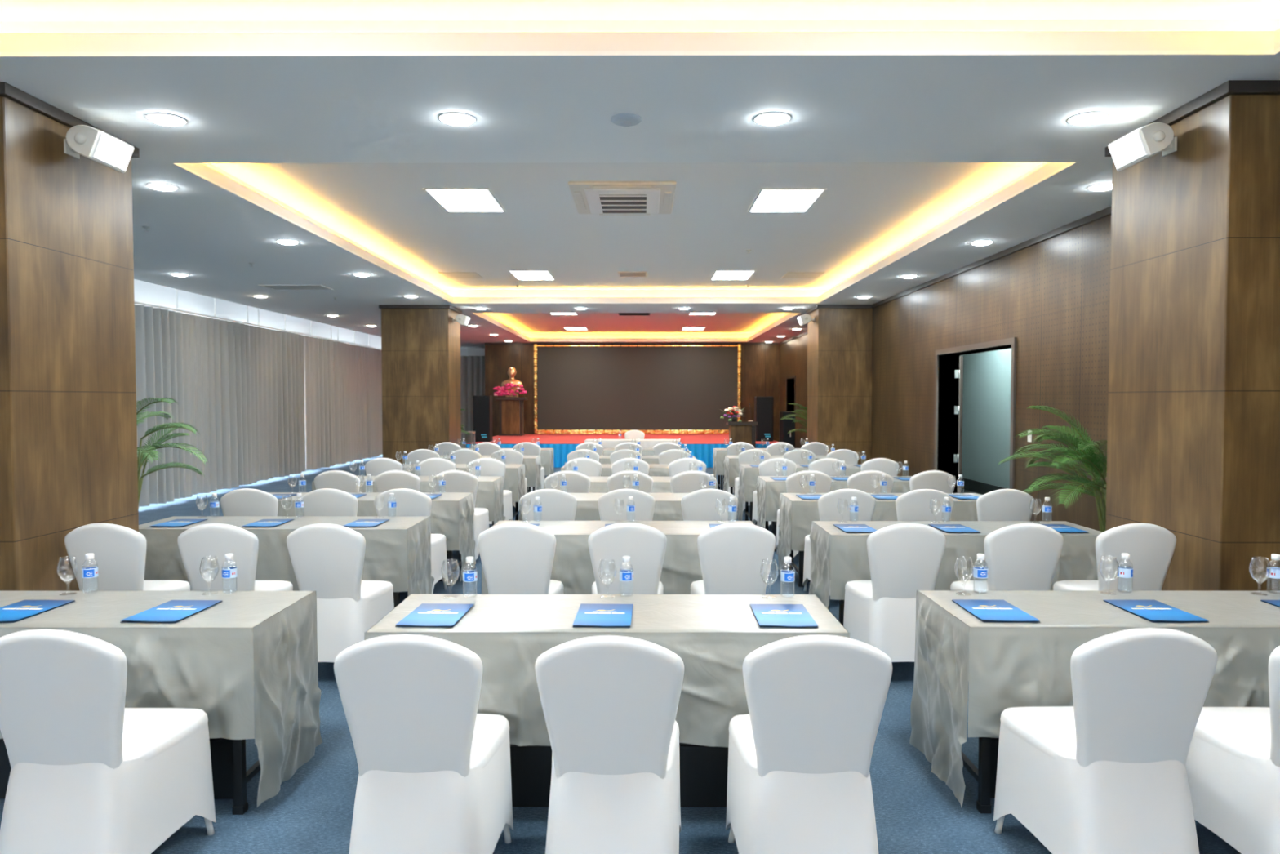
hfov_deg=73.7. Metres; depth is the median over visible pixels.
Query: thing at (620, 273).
ceiling vent
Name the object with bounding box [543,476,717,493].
tablecloth
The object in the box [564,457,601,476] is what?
banquet chair
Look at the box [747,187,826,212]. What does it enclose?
recessed light
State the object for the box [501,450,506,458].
water bottle
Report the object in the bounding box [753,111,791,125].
recessed light
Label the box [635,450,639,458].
water bottle
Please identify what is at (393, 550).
tablecloth
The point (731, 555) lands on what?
banquet chair
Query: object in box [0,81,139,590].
trim column
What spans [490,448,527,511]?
banquet chair
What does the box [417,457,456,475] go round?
banquet chair
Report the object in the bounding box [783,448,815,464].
banquet chair
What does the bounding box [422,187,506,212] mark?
recessed light
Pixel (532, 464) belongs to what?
tablecloth
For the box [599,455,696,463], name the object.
tablecloth
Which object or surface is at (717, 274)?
recessed light
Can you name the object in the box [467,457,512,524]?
banquet chair
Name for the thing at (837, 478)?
folder
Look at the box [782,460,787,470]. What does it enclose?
water bottle
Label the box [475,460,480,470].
water bottle
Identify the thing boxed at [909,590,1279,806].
tablecloth
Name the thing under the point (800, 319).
grille
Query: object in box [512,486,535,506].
folding table
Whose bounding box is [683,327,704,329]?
diffuser
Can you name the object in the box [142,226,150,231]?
sprinkler
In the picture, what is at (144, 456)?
potted palm
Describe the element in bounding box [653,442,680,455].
banquet chair
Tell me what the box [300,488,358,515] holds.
banquet chair
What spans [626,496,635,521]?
water bottle
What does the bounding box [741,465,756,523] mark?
folding table
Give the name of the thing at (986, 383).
panel
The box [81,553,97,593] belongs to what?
water bottle
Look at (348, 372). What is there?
curtain
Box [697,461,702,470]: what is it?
water bottle
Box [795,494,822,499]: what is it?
folder
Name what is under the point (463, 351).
wall
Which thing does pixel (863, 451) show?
water bottle
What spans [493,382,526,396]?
flower arrangement
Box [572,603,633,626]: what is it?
folder
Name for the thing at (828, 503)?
banquet chair
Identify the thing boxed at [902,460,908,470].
water bottle
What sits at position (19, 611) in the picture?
folder
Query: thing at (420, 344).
trim column
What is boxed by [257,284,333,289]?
ceiling vent
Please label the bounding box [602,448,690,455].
tablecloth
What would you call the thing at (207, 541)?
banquet chair
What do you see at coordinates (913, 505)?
banquet chair
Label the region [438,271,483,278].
access hatch
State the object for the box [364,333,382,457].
curtain
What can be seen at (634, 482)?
water bottle
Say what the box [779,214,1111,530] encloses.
wall
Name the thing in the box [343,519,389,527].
folder
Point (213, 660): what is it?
tablecloth
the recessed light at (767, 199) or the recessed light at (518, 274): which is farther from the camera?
the recessed light at (518, 274)
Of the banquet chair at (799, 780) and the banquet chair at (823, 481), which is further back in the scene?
the banquet chair at (823, 481)
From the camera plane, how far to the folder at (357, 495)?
7.61 m
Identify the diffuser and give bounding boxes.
[564,327,586,329]
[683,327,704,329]
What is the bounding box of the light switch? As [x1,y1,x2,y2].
[1027,430,1031,441]
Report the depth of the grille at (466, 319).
15.30 m
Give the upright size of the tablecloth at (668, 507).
0.711 m
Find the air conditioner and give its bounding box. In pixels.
[568,181,676,215]
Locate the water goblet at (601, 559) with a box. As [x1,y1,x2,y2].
[598,559,616,597]
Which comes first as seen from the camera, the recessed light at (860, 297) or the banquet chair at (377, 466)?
the banquet chair at (377, 466)
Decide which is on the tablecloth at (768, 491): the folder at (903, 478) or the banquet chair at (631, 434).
the folder at (903, 478)
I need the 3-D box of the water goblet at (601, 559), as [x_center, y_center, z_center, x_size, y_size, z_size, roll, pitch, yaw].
[-0.142,0.662,3.727,0.080,0.163,0.080,0,2,0]
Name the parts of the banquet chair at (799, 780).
leg, seat, backrest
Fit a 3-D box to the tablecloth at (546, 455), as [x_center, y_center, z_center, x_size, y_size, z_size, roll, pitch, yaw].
[-2.473,0.734,14.720,1.996,0.711,0.736,0,2,0]
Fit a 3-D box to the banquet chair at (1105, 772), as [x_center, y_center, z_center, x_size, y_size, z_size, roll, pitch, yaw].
[1.552,1.064,2.905,0.462,0.927,0.629,0,2,-1]
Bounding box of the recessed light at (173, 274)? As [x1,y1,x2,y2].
[170,273,188,276]
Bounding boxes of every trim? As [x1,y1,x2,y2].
[484,342,778,344]
[778,205,1111,344]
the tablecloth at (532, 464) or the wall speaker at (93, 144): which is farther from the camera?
the tablecloth at (532, 464)
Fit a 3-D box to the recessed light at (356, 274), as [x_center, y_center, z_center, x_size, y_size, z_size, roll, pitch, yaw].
[-3.678,-2.004,11.293,0.220,0.026,0.220,0,2,0]
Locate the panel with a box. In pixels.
[960,348,1011,488]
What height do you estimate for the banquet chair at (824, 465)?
0.927 m
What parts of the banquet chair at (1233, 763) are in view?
seat, backrest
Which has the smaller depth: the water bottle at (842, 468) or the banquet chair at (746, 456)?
the water bottle at (842, 468)
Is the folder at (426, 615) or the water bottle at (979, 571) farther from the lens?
the water bottle at (979, 571)
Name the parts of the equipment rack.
door panel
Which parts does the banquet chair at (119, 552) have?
backrest, seat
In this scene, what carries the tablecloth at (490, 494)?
on the folding table
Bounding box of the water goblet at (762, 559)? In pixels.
[760,559,777,598]
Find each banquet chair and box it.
[0,629,216,853]
[64,523,191,591]
[177,523,293,591]
[220,488,278,515]
[286,523,394,662]
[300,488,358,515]
[314,470,359,492]
[333,634,513,853]
[364,457,402,475]
[374,470,420,492]
[374,488,448,593]
[407,448,439,463]
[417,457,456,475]
[432,470,488,564]
[433,441,461,455]
[449,448,481,463]
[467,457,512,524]
[473,441,500,455]
[477,522,563,594]
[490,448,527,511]
[513,441,544,491]
[519,488,577,520]
[534,635,684,853]
[544,471,591,493]
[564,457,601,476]
[567,448,599,462]
[575,442,603,455]
[587,522,666,594]
[597,488,655,520]
[606,471,653,493]
[609,448,642,463]
[611,457,648,475]
[614,442,642,454]
[624,430,644,439]
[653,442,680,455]
[658,448,690,463]
[668,457,706,476]
[670,471,716,493]
[680,488,737,520]
[690,522,775,594]
[724,441,755,493]
[725,634,892,853]
[734,448,770,511]
[751,457,796,528]
[766,441,794,455]
[775,470,831,564]
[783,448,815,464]
[800,441,828,455]
[802,488,875,595]
[808,457,846,475]
[826,448,858,464]
[843,522,946,662]
[847,470,893,493]
[860,457,898,475]
[895,488,953,520]
[909,470,955,493]
[950,523,1063,590]
[976,488,1035,520]
[993,627,1217,853]
[1053,523,1176,590]
[1185,645,1279,853]
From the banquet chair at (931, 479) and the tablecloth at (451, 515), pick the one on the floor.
the banquet chair at (931, 479)
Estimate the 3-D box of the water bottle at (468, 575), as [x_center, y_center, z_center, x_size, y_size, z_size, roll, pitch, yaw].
[-0.744,0.655,3.735,0.062,0.172,0.062,-1,2,-21]
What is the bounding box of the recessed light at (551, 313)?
[549,312,577,315]
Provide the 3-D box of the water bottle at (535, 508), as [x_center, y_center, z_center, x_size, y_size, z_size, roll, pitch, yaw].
[-0.722,0.579,6.021,0.062,0.172,0.062,1,2,32]
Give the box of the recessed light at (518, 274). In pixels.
[508,270,555,279]
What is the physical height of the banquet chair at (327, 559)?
0.927 m
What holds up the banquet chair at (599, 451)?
on the floor
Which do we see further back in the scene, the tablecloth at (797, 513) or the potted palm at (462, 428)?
the potted palm at (462, 428)
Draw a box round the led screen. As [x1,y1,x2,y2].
[533,343,741,434]
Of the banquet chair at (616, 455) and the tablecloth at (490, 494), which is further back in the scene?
the banquet chair at (616, 455)
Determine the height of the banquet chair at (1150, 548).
0.927 m
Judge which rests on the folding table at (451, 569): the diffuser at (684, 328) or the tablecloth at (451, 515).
the tablecloth at (451, 515)
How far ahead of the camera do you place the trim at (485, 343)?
25.11 m
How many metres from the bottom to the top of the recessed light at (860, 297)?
0.026 m
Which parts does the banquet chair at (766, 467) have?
backrest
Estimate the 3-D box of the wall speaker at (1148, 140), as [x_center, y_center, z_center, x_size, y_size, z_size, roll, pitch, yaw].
[2.930,-1.615,4.928,0.277,0.189,0.361,0,2,0]
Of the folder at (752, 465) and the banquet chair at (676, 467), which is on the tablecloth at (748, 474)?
the folder at (752, 465)
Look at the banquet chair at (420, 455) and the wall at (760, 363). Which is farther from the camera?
the wall at (760, 363)
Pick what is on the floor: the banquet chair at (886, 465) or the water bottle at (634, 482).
the banquet chair at (886, 465)
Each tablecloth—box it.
[0,590,322,807]
[138,515,434,595]
[267,492,475,581]
[311,475,505,524]
[364,593,849,746]
[365,463,524,520]
[404,455,542,489]
[461,448,554,475]
[481,520,765,594]
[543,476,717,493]
[560,463,670,476]
[568,493,737,520]
[584,439,679,448]
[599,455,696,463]
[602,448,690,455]
[712,448,800,479]
[723,455,826,492]
[737,463,861,520]
[755,475,912,528]
[777,493,982,574]
[808,520,1102,608]
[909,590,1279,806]
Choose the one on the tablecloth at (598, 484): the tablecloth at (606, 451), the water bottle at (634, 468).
the water bottle at (634, 468)
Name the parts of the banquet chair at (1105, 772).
leg, seat, backrest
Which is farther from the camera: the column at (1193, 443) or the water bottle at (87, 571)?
the column at (1193, 443)
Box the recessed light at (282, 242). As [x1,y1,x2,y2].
[276,240,298,244]
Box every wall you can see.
[460,348,484,355]
[484,344,779,441]
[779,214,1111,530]
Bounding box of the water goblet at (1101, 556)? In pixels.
[1098,555,1119,594]
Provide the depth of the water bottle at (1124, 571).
3.80 m
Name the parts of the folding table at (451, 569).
modesty panel, leg, leg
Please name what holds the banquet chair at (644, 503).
on the floor
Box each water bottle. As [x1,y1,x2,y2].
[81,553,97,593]
[209,493,219,513]
[222,553,237,593]
[294,493,303,512]
[298,473,306,493]
[359,460,364,470]
[365,473,373,493]
[387,493,396,508]
[402,450,407,464]
[414,460,420,474]
[438,473,445,485]
[450,450,455,458]
[462,556,477,591]
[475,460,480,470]
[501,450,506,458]
[533,496,542,521]
[560,474,566,485]
[572,461,577,470]
[619,555,633,585]
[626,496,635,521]
[632,461,638,470]
[632,474,639,485]
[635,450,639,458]
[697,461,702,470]
[708,474,715,485]
[727,496,736,519]
[759,451,764,458]
[780,556,795,597]
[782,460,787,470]
[807,451,812,464]
[808,474,815,485]
[840,460,845,470]
[849,496,858,511]
[861,450,866,458]
[880,474,887,485]
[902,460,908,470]
[942,497,951,521]
[956,474,964,485]
[973,553,988,586]
[1042,497,1052,521]
[1117,553,1133,592]
[1266,553,1279,593]
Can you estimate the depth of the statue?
24.29 m
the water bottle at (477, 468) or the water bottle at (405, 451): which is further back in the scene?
the water bottle at (405, 451)
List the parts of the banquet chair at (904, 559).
seat, backrest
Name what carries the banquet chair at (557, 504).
on the floor
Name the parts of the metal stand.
leg, leg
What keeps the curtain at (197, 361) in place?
hanging from the ceiling
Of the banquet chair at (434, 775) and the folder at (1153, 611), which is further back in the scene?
the folder at (1153, 611)
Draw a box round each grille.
[91,133,133,171]
[463,316,470,325]
[599,195,646,214]
[797,316,803,325]
[1108,130,1148,169]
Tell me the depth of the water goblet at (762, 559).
3.72 m
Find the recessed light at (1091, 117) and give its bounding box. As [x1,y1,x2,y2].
[1066,111,1109,124]
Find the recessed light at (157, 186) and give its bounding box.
[146,182,178,191]
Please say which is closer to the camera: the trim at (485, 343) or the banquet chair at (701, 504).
the banquet chair at (701, 504)
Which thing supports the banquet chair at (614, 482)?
on the floor
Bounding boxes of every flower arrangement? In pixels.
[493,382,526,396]
[720,405,743,422]
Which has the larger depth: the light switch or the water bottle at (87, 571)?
the light switch
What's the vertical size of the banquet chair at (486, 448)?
0.927 m
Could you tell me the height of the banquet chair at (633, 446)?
0.927 m
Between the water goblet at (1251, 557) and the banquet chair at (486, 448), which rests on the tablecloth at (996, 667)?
the water goblet at (1251, 557)
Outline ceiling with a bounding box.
[0,0,1279,348]
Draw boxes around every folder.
[0,600,75,622]
[120,600,222,622]
[149,519,208,527]
[241,519,293,527]
[272,493,297,498]
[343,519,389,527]
[351,493,366,497]
[395,603,474,626]
[426,493,442,498]
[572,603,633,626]
[709,524,721,528]
[749,464,759,466]
[750,604,817,627]
[769,476,787,480]
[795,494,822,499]
[830,476,848,480]
[832,524,877,533]
[871,494,898,499]
[893,476,911,480]
[928,524,981,533]
[949,494,978,499]
[951,599,1039,622]
[1040,524,1088,533]
[1102,600,1208,622]
[1260,600,1279,607]
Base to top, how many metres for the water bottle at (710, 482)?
0.172 m
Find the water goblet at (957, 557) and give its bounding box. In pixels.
[954,556,973,595]
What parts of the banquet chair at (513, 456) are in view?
backrest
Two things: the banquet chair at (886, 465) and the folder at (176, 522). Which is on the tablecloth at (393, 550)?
the folder at (176, 522)
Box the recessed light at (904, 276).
[900,275,916,278]
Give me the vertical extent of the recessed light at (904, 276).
0.026 m
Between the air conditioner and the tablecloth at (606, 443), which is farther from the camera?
the tablecloth at (606, 443)
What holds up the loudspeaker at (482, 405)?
on the stage
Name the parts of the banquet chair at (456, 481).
backrest, seat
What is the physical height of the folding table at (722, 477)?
0.745 m
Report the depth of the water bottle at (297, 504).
6.24 m
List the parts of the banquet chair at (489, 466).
backrest, seat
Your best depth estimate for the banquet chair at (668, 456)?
11.76 m
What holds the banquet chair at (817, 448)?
on the floor
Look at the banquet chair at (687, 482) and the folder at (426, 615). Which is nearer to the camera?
the folder at (426, 615)
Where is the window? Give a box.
[133,279,381,458]
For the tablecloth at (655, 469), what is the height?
0.711 m
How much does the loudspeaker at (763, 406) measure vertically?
1.100 m
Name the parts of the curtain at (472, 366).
rail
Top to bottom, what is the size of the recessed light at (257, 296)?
0.026 m
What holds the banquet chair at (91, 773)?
on the floor
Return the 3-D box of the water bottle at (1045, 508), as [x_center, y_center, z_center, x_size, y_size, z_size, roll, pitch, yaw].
[2.863,0.580,6.002,0.062,0.172,0.062,0,2,-1]
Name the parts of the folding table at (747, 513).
leg, leg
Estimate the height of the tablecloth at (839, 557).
0.711 m
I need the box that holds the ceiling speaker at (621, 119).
[610,113,641,126]
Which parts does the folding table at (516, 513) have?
leg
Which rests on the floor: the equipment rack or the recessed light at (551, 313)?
the equipment rack
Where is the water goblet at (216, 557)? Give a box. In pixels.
[199,556,219,595]
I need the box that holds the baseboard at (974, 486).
[961,477,1007,494]
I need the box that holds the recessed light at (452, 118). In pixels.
[438,112,476,125]
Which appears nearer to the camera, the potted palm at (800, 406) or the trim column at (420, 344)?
the trim column at (420, 344)
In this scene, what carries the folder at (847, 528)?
on the tablecloth at (839, 557)
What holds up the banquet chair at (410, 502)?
on the floor
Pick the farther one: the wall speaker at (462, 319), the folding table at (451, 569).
the wall speaker at (462, 319)
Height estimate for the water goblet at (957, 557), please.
0.163 m
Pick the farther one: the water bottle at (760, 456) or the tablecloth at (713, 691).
the water bottle at (760, 456)
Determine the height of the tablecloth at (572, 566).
0.711 m
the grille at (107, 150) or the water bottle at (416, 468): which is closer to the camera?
the grille at (107, 150)
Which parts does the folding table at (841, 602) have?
leg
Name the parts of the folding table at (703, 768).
modesty panel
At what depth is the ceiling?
5.32 m
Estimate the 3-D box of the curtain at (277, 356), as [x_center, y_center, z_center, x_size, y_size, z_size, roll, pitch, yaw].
[-7.241,-0.728,17.185,0.191,3.487,2.585,0,2,0]
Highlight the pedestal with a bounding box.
[495,396,527,435]
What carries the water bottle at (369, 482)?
on the tablecloth at (451, 515)
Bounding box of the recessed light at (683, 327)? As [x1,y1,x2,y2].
[681,326,706,329]
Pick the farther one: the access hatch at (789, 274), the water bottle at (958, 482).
the access hatch at (789, 274)
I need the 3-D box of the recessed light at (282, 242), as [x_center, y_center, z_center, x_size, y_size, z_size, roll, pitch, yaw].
[-3.686,-1.925,8.935,0.220,0.026,0.220,0,2,0]
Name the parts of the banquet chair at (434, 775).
backrest, seat, leg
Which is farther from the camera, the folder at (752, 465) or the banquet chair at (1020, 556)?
the folder at (752, 465)
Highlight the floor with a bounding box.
[0,454,1241,853]
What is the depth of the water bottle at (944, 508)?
5.98 m
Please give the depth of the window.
16.08 m
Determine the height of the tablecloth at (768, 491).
0.711 m
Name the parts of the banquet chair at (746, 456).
backrest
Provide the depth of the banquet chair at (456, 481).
8.34 m
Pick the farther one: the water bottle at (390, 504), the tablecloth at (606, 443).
the tablecloth at (606, 443)
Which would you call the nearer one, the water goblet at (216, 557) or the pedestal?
the water goblet at (216, 557)
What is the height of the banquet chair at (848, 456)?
0.927 m
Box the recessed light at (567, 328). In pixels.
[563,326,588,330]
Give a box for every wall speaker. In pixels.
[63,124,133,173]
[452,314,470,326]
[797,314,814,326]
[1108,122,1177,171]
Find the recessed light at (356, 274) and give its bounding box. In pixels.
[353,273,370,276]
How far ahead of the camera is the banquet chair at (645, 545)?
4.83 m
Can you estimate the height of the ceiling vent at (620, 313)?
0.012 m
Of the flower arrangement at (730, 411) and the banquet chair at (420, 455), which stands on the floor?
the banquet chair at (420, 455)
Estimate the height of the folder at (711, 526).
0.008 m
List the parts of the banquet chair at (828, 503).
leg, seat, backrest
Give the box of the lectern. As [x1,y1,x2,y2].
[725,422,757,448]
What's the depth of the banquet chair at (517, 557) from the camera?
4.83 m
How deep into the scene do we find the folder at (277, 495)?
7.54 m
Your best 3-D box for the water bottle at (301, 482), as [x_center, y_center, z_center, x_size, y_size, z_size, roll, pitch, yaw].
[-3.110,0.518,7.862,0.062,0.172,0.062,0,2,-1]
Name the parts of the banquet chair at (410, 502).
backrest, seat, leg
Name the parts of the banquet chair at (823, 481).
backrest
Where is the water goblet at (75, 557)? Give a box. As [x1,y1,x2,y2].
[57,556,78,595]
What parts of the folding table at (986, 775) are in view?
leg, modesty panel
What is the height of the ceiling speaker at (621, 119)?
0.042 m
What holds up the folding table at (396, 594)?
on the floor
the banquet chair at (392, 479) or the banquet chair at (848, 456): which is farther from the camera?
the banquet chair at (848, 456)
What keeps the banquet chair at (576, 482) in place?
on the floor
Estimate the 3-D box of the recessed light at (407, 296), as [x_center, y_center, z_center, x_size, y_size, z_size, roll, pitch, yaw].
[-3.668,-2.083,13.682,0.220,0.026,0.220,0,2,0]
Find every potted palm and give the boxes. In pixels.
[136,397,209,506]
[460,408,470,444]
[779,403,807,433]
[998,405,1107,532]
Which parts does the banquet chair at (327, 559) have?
backrest, seat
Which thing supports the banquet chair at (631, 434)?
on the floor
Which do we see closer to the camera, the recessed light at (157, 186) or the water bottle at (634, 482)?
the recessed light at (157, 186)
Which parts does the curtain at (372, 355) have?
rail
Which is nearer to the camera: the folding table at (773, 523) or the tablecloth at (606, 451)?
the folding table at (773, 523)
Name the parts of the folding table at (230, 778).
modesty panel, leg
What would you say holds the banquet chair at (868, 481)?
on the floor
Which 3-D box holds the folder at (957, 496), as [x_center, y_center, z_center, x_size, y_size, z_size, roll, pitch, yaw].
[2.858,0.613,7.484,0.220,0.008,0.350,0,2,0]
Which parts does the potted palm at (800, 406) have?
stem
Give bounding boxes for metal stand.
[461,431,475,448]
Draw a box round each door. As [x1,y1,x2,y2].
[786,375,795,448]
[933,337,1016,493]
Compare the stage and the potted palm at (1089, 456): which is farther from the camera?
the stage
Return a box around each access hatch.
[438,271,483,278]
[781,271,825,278]
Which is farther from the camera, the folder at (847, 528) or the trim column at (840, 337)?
the trim column at (840, 337)
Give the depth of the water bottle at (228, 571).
3.79 m
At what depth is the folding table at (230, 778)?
3.39 m
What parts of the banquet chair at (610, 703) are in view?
backrest, seat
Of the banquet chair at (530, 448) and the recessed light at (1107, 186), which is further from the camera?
the banquet chair at (530, 448)
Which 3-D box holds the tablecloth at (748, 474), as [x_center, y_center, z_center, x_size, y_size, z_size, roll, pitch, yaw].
[2.226,0.856,11.037,1.911,0.711,0.727,0,2,0]
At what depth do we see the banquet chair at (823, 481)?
8.30 m
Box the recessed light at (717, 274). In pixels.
[710,270,755,279]
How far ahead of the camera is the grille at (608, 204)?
8.12 m
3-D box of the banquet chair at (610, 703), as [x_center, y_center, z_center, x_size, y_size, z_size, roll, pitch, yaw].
[-0.087,1.067,2.821,0.462,0.927,0.629,0,2,1]
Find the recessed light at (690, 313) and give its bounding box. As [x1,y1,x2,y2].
[688,312,716,315]
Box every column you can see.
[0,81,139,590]
[378,304,462,463]
[805,304,872,464]
[1105,80,1279,590]
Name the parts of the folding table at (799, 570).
leg, leg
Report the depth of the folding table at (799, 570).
7.37 m
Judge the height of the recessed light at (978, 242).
0.026 m
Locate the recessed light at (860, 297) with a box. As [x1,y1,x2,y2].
[857,296,871,298]
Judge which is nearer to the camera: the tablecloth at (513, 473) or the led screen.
the tablecloth at (513, 473)
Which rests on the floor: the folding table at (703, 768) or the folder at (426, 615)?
the folding table at (703, 768)
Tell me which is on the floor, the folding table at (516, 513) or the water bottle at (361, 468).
the folding table at (516, 513)
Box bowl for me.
[729,417,737,421]
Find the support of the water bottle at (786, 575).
on the tablecloth at (713, 691)
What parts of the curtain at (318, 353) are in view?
rail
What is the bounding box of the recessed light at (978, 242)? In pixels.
[970,240,992,245]
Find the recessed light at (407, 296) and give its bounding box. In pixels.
[404,295,417,297]
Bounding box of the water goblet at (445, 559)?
[440,559,459,598]
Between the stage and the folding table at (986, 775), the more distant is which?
the stage
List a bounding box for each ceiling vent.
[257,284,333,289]
[617,271,647,276]
[617,312,649,315]
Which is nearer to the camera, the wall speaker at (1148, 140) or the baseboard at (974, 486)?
the wall speaker at (1148, 140)
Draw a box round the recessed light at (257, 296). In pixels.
[253,295,267,297]
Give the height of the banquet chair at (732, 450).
0.927 m
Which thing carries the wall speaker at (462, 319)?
attached to the trim column at (420, 344)
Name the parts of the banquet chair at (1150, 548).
seat, backrest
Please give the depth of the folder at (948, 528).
5.65 m
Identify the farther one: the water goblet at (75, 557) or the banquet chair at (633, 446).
the banquet chair at (633, 446)
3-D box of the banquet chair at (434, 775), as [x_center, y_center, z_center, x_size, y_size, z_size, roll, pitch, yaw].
[-0.693,1.067,2.834,0.462,0.927,0.629,0,2,1]
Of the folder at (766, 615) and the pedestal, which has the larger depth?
the pedestal
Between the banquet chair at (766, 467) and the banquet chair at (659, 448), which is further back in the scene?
the banquet chair at (659, 448)
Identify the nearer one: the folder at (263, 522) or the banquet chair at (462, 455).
the folder at (263, 522)
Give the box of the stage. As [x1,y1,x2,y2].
[466,434,779,467]
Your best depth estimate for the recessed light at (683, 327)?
22.82 m
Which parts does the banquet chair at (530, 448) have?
backrest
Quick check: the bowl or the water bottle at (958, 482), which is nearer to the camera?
the water bottle at (958, 482)
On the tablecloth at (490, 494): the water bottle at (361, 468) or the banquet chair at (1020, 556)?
the water bottle at (361, 468)
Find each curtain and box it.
[134,288,252,508]
[248,308,306,483]
[304,320,334,470]
[333,326,365,465]
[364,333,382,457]
[460,346,484,448]
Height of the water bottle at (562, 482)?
0.172 m
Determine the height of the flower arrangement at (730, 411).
0.370 m
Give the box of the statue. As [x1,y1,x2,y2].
[501,366,522,396]
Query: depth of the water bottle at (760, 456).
11.24 m
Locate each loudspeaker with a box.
[473,395,492,441]
[754,396,773,440]
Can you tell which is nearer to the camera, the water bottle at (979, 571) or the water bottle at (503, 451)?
the water bottle at (979, 571)
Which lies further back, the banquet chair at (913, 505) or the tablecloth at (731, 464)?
the tablecloth at (731, 464)
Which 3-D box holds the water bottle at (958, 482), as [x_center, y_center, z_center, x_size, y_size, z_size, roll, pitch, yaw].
[2.932,0.520,7.811,0.062,0.172,0.062,1,2,27]
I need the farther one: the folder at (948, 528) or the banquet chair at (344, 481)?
the banquet chair at (344, 481)
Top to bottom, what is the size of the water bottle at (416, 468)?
0.172 m
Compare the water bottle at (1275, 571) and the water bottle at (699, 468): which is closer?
the water bottle at (1275, 571)
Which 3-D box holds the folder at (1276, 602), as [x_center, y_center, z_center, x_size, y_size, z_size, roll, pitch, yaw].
[2.763,0.746,3.476,0.220,0.008,0.350,0,2,1]
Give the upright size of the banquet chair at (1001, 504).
0.927 m
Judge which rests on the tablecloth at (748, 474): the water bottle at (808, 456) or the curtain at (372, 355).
the water bottle at (808, 456)
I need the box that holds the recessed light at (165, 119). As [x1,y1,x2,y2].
[145,112,187,126]
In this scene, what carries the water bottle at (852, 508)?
on the tablecloth at (839, 557)
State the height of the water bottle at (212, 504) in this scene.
0.172 m
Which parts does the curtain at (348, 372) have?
rail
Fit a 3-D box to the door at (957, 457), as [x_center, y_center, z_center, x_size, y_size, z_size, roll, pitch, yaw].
[4.252,0.132,10.469,0.435,2.280,4.070,0,2,0]
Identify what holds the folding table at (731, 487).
on the floor
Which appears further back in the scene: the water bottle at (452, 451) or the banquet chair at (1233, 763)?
the water bottle at (452, 451)
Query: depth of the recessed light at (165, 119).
4.97 m
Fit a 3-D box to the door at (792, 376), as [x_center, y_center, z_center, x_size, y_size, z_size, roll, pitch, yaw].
[4.237,-0.268,23.238,0.300,2.230,1.420,0,2,0]
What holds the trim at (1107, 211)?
attached to the wall at (1052, 295)
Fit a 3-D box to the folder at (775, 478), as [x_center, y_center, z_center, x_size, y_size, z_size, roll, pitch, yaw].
[1.534,0.556,9.188,0.220,0.008,0.350,0,2,1]
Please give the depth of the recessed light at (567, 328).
23.08 m
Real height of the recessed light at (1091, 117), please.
0.026 m
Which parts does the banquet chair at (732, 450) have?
backrest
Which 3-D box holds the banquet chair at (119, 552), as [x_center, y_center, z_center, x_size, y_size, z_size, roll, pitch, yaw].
[-3.027,0.992,5.094,0.462,0.927,0.629,0,2,-1]
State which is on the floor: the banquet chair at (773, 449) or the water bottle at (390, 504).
the banquet chair at (773, 449)
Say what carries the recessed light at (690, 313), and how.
in the ceiling
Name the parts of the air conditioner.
panel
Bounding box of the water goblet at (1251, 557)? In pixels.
[1248,557,1271,595]
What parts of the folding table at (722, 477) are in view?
leg, leg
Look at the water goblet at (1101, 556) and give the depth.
3.81 m
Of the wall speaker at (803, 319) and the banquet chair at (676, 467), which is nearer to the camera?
the banquet chair at (676, 467)
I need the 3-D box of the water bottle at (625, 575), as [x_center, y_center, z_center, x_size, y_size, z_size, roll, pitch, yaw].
[-0.059,0.655,3.748,0.062,0.172,0.062,-2,3,-43]
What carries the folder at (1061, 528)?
on the tablecloth at (839, 557)
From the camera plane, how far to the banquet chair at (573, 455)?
11.75 m
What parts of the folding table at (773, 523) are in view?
leg, leg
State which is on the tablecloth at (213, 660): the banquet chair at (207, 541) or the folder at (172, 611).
the folder at (172, 611)
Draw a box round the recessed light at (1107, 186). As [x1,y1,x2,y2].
[1087,182,1111,191]
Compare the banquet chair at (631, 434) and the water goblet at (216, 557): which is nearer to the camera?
the water goblet at (216, 557)
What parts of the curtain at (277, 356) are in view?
rail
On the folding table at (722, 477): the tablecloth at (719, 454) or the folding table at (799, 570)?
the tablecloth at (719, 454)
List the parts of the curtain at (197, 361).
rail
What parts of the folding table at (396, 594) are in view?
leg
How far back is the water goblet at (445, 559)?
3.72 m
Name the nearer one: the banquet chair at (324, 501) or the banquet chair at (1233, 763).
the banquet chair at (1233, 763)
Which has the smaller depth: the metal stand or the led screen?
the metal stand
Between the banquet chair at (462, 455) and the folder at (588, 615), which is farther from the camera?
the banquet chair at (462, 455)
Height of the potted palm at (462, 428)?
1.414 m
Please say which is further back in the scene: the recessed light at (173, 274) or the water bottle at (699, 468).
the recessed light at (173, 274)
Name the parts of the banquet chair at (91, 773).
backrest, seat, leg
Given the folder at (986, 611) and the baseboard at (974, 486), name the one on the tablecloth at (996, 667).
the folder at (986, 611)
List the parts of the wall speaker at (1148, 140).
pivot knob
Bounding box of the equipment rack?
[779,411,795,446]
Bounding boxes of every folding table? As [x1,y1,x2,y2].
[0,592,311,814]
[393,518,426,607]
[438,493,471,586]
[498,631,729,807]
[512,466,519,520]
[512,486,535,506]
[718,475,724,489]
[730,486,750,506]
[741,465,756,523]
[760,477,776,551]
[782,493,809,586]
[813,521,1098,625]
[920,591,999,813]
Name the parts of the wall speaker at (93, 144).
pivot knob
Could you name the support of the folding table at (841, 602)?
on the floor
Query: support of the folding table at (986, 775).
on the floor

